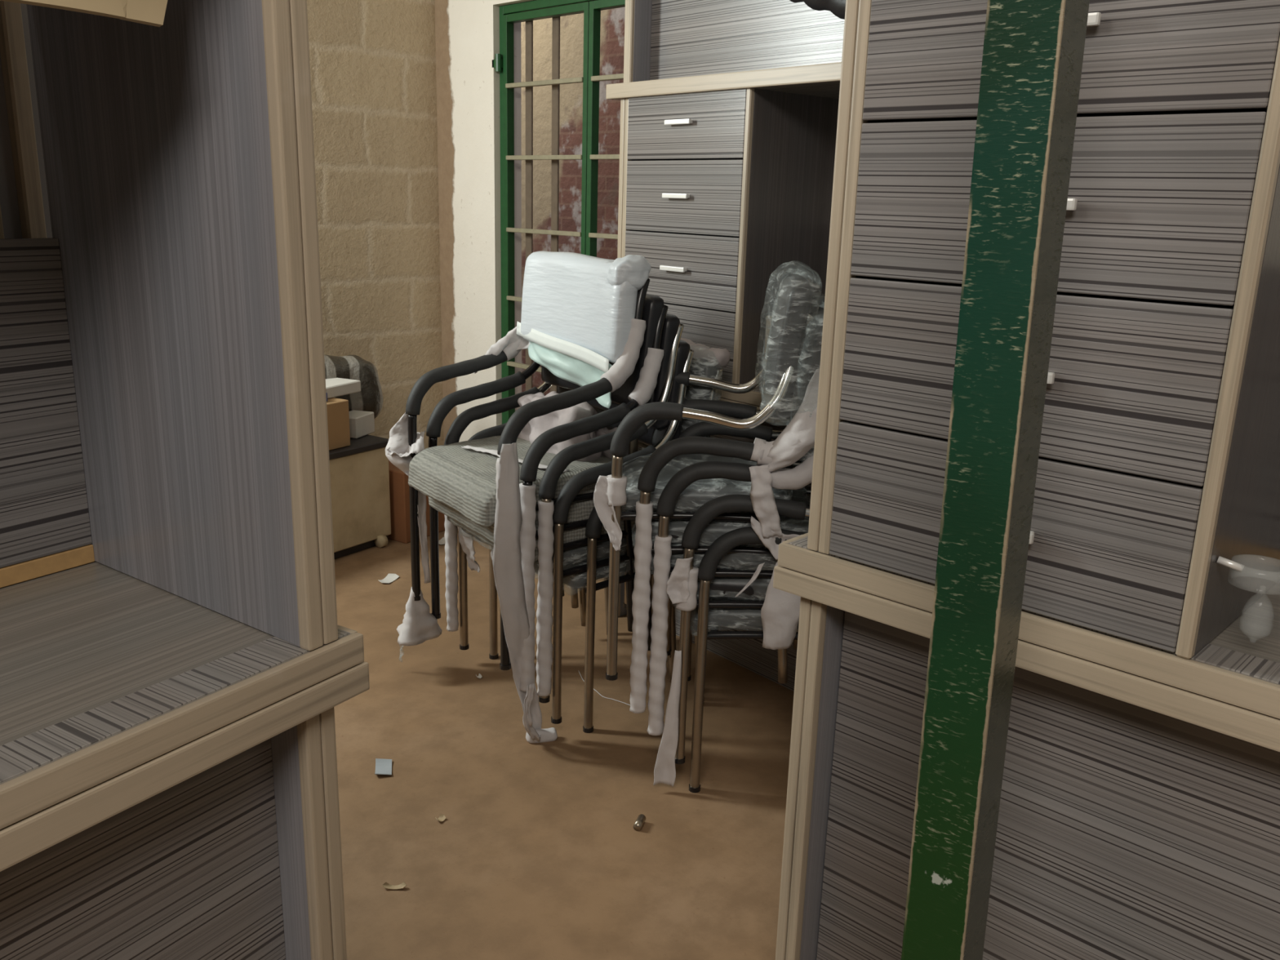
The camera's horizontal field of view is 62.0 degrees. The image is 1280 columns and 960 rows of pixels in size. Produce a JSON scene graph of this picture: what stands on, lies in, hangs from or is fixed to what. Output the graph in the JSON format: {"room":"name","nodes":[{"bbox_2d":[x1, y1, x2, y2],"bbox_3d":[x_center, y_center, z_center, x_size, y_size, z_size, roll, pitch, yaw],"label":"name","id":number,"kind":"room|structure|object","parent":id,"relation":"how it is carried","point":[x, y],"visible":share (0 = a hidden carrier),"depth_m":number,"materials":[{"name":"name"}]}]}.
{"room":"storage room","nodes":[
{"label":"storage room","id":0,"kind":"room"},
{"bbox_2d":[306,0,444,448],"bbox_3d":[-2.914,-1.026,3.159,5.700,3.000,0.150,-13,21,-43],"label":"wall","id":1,"kind":"structure","parent":0,"point":[373,62],"depth_m":4.76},
{"bbox_2d":[434,0,534,442],"bbox_3d":[1.548,-0.761,2.634,0.150,3.000,6.935,-13,21,-43],"label":"wall","id":2,"kind":"structure","parent":0,"point":[467,32],"depth_m":4.81,"materials":[{"name":"paint"}]},
{"bbox_2d":[492,0,625,424],"bbox_3d":[-0.171,-0.835,4.362,0.096,2.163,1.295,-13,21,-43],"label":"door","id":3,"kind":"structure","parent":2,"relation":"in","point":[527,12],"depth_m":4.48,"materials":[{"name":"green paint"}]},
{"bbox_2d":[333,526,794,959],"bbox_3d":[-0.838,0.878,2.252,6.800,0.100,9.100,-13,21,-43],"label":"floor","id":4,"kind":"structure","parent":0,"point":[537,853],"depth_m":2.53,"materials":[{"name":"brown concrete"}]},
{"bbox_2d":[0,0,52,238],"bbox_3d":[-1.285,0.030,1.211,0.438,2.050,1.520,11,17,30],"label":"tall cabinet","id":5,"kind":"object","parent":4,"relation":"on","point":[24,211],"visible":0.02,"depth_m":1.41,"materials":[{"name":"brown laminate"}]},
{"bbox_2d":[0,0,369,959],"bbox_3d":[-0.941,0.313,0.804,0.526,1.730,1.506,11,17,30],"label":"sideboard","id":6,"kind":"object","parent":4,"relation":"on","point":[176,661],"visible":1,"depth_m":1.24,"materials":[{"name":"grey laminate"}]},
{"bbox_2d":[0,0,167,26],"bbox_3d":[-0.613,-0.446,0.776,0.022,0.143,0.612,11,17,30],"label":"cardboard sheet","id":7,"kind":"object","parent":6,"relation":"hanging from","point":[150,12],"visible":1,"depth_m":0.99,"materials":[{"name":"brown cardboard"}]},
{"bbox_2d":[328,434,391,559],"bbox_3d":[-1.443,0.102,4.064,0.489,0.435,0.930,11,18,32],"label":"cabinet","id":8,"kind":"object","parent":4,"relation":"on","point":[359,473],"visible":0.22,"depth_m":4.19,"materials":[{"name":"brown wood"}]},
{"bbox_2d":[326,397,350,450],"bbox_3d":[-1.314,-0.208,4.041,0.260,0.180,0.320,11,17,31],"label":"cardboard box","id":9,"kind":"object","parent":8,"relation":"on","point":[338,415],"visible":0.18,"depth_m":4.06,"materials":[{"name":"brown cardboard"}]},
{"bbox_2d":[325,377,360,399],"bbox_3d":[-1.249,-0.359,4.172,0.180,0.045,0.260,8,16,24],"label":"foam block","id":10,"kind":"object","parent":9,"relation":"on","point":[335,387],"visible":0.38,"depth_m":4.17,"materials":[{"name":"white plastic"}]},
{"bbox_2d":[324,354,382,418],"bbox_3d":[-1.270,-0.370,4.413,0.417,0.333,0.250,-13,21,-43],"label":"cushion","id":11,"kind":"object","parent":8,"relation":"on","point":[370,398],"visible":0.38,"depth_m":4.38,"materials":[{"name":"grey fabric"}]},
{"bbox_2d":[348,409,374,438],"bbox_3d":[-1.154,-0.226,4.309,0.100,0.085,0.140,6,15,16],"label":"foam block","id":12,"kind":"object","parent":8,"relation":"on","point":[362,423],"visible":0.7,"depth_m":4.28,"materials":[{"name":"white plastic"}]},
{"bbox_2d":[374,758,391,775],"bbox_3d":[-0.640,0.717,2.659,0.040,0.010,0.076,-2,15,-12],"label":"paper tag","id":13,"kind":"object","parent":4,"relation":"on","point":[383,766],"visible":1,"depth_m":2.67,"materials":[{"name":"white paper"}]},
{"bbox_2d":[377,573,399,583],"bbox_3d":[-0.931,0.366,3.949,0.045,0.010,0.100,6,15,16],"label":"paper scrap","id":14,"kind":"object","parent":4,"relation":"on","point":[389,578],"visible":1,"depth_m":3.96,"materials":[{"name":"white paper"}]},
{"bbox_2d":[382,882,406,889],"bbox_3d":[-0.509,0.841,2.208,0.050,0.010,0.013,1,15,-2],"label":"wood sliver","id":15,"kind":"object","parent":4,"relation":"on","point":[385,885],"visible":1,"depth_m":2.21,"materials":[{"name":"beige wood"}]},
{"bbox_2d":[388,460,444,543],"bbox_3d":[-0.987,0.065,4.518,0.280,0.300,0.300,11,18,32],"label":"cardboard box","id":16,"kind":"object","parent":4,"relation":"on","point":[399,492],"visible":0.2,"depth_m":4.35,"materials":[{"name":"brown cardboard"}]},
{"bbox_2d":[435,813,445,822],"bbox_3d":[-0.458,0.778,2.450,0.016,0.010,0.025,9,17,27],"label":"chip","id":17,"kind":"object","parent":4,"relation":"on","point":[442,818],"visible":1,"depth_m":2.45,"materials":[{"name":"beige"}]},
{"bbox_2d":[438,537,445,544],"bbox_3d":[-0.814,0.252,4.389,0.050,0.010,0.080,11,18,32],"label":"paper scrap","id":18,"kind":"object","parent":4,"relation":"on","point":[442,541],"visible":0.43,"depth_m":4.39,"materials":[{"name":"white paper"}]},
{"bbox_2d":[525,727,557,743],"bbox_3d":[-0.261,0.677,2.821,0.084,0.038,0.033,-3,15,-16],"label":"crumb","id":19,"kind":"object","parent":4,"relation":"on","point":[548,735],"visible":0.81,"depth_m":2.81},
{"bbox_2d":[577,670,630,705],"bbox_3d":[-0.108,0.617,3.109,0.042,0.002,0.312,-10,19,-37],"label":"thread","id":20,"kind":"object","parent":4,"relation":"on","point":[578,670],"visible":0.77,"depth_m":3.07,"materials":[{"name":"fabric"}]},
{"bbox_2d":[488,337,730,733],"bbox_3d":[-0.113,0.097,3.085,0.494,1.023,0.596,-9,18,-34],"label":"armchair","id":21,"kind":"object","parent":4,"relation":"on","point":[706,362],"visible":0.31,"depth_m":2.86,"materials":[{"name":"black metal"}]},
{"bbox_2d":[458,339,693,724],"bbox_3d":[-0.202,0.078,3.016,0.478,0.981,0.593,-9,18,-34],"label":"armchair","id":22,"kind":"object","parent":21,"relation":"on","point":[561,558],"visible":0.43,"depth_m":2.79,"materials":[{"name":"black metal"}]},
{"bbox_2d":[444,313,684,702],"bbox_3d":[-0.229,0.015,2.978,0.479,0.981,0.598,-9,18,-34],"label":"armchair","id":23,"kind":"object","parent":22,"relation":"on","point":[672,331],"visible":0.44,"depth_m":2.76,"materials":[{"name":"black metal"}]},
{"bbox_2d":[426,293,668,691],"bbox_3d":[-0.271,-0.027,2.934,0.476,0.981,0.596,-9,18,-34],"label":"armchair","id":24,"kind":"object","parent":23,"relation":"on","point":[555,431],"visible":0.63,"depth_m":2.73,"materials":[{"name":"black plastic"}]},
{"bbox_2d":[385,250,651,742],"bbox_3d":[-0.342,0.009,2.919,0.518,1.257,0.705,-9,18,-34],"label":"armchair","id":25,"kind":"object","parent":24,"relation":"on","point":[581,313],"visible":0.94,"depth_m":2.79,"materials":[{"name":"black plastic"}]},
{"bbox_2d":[633,813,645,831],"bbox_3d":[-0.001,0.788,2.448,0.019,0.019,0.041,6,15,15],"label":"stub","id":26,"kind":"object","parent":4,"relation":"on","point":[639,822],"visible":1,"depth_m":2.44,"materials":[{"name":"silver metal"}]},
{"bbox_2d":[605,62,841,691],"bbox_3d":[0.547,-0.253,3.089,0.514,1.730,1.506,-11,19,-39],"label":"sideboard","id":27,"kind":"object","parent":4,"relation":"on","point":[726,180],"visible":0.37,"depth_m":3.04,"materials":[{"name":"grey laminate"}]},
{"bbox_2d":[623,0,844,82],"bbox_3d":[0.583,-1.590,2.746,0.460,1.030,1.420,-11,19,-39],"label":"base cabinet","id":28,"kind":"object","parent":27,"relation":"on","point":[664,39],"visible":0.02,"depth_m":3.01,"materials":[{"name":"grey laminate"}]},
{"bbox_2d":[790,0,845,19],"bbox_3d":[0.619,-1.545,2.396,0.149,0.952,0.621,-11,19,-39],"label":"plastic sheet","id":29,"kind":"object","parent":28,"relation":"hanging from","point":[837,7],"visible":0.28,"depth_m":2.58,"materials":[{"name":"black plastic"}]},
{"bbox_2d":[762,315,772,385],"bbox_3d":[0.551,-0.312,2.858,0.018,0.200,0.580,-11,19,-39],"label":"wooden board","id":30,"kind":"object","parent":27,"relation":"on","point":[768,320],"visible":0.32,"depth_m":3.05,"materials":[{"name":"brown wood"}]},
{"bbox_2d":[688,485,811,792],"bbox_3d":[0.359,0.262,2.678,0.468,0.939,0.540,3,15,4],"label":"armchair","id":31,"kind":"object","parent":4,"relation":"on","point":[778,618],"visible":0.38,"depth_m":2.47,"materials":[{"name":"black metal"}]},
{"bbox_2d":[653,457,809,786],"bbox_3d":[0.312,0.210,2.682,0.495,0.993,0.524,3,15,4],"label":"armchair","id":32,"kind":"object","parent":31,"relation":"on","point":[683,583],"visible":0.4,"depth_m":2.50,"materials":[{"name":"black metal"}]},
{"bbox_2d":[647,422,813,735],"bbox_3d":[0.263,0.112,2.650,0.478,0.939,0.542,3,15,4],"label":"armchair","id":33,"kind":"object","parent":32,"relation":"on","point":[762,495],"visible":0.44,"depth_m":2.45,"materials":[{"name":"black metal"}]},
{"bbox_2d":[629,295,824,713],"bbox_3d":[0.228,0.039,2.634,0.492,0.975,0.537,3,15,4],"label":"armchair","id":34,"kind":"object","parent":33,"relation":"on","point":[796,441],"visible":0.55,"depth_m":2.45,"materials":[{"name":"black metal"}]},
{"bbox_2d":[593,262,821,683],"bbox_3d":[0.165,-0.043,2.626,0.507,0.975,0.522,3,15,4],"label":"armchair","id":35,"kind":"object","parent":34,"relation":"on","point":[616,492],"visible":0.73,"depth_m":2.44,"materials":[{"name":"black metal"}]},
{"bbox_2d":[901,0,1089,959],"bbox_3d":[0.379,-0.370,1.039,0.074,3.001,0.074,12,18,37],"label":"support post","id":36,"kind":"object","parent":4,"relation":"on","point":[1033,50],"visible":1,"depth_m":1.10,"materials":[{"name":"green metal"}]},
{"bbox_2d":[773,0,1279,959],"bbox_3d":[0.925,0.220,1.355,1.506,1.730,0.514,15,20,41],"label":"sideboard","id":37,"kind":"object","parent":4,"relation":"on","point":[1139,815],"visible":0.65,"depth_m":1.38,"materials":[{"name":"grey laminate"}]},
{"bbox_2d":[1216,555,1244,572],"bbox_3d":[0.736,0.144,1.282,0.076,0.105,0.068,15,20,41],"label":"glass holder","id":38,"kind":"object","parent":37,"relation":"on","point":[1222,561],"visible":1,"depth_m":1.26,"materials":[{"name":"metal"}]},
{"bbox_2d":[520,7,625,395],"bbox_3d":[0.192,-1.529,5.380,0.120,3.000,5.300,-13,21,-43],"label":"wall","id":39,"kind":"structure","parent":0,"point":[612,20],"depth_m":5.80,"materials":[{"name":"red brick"}]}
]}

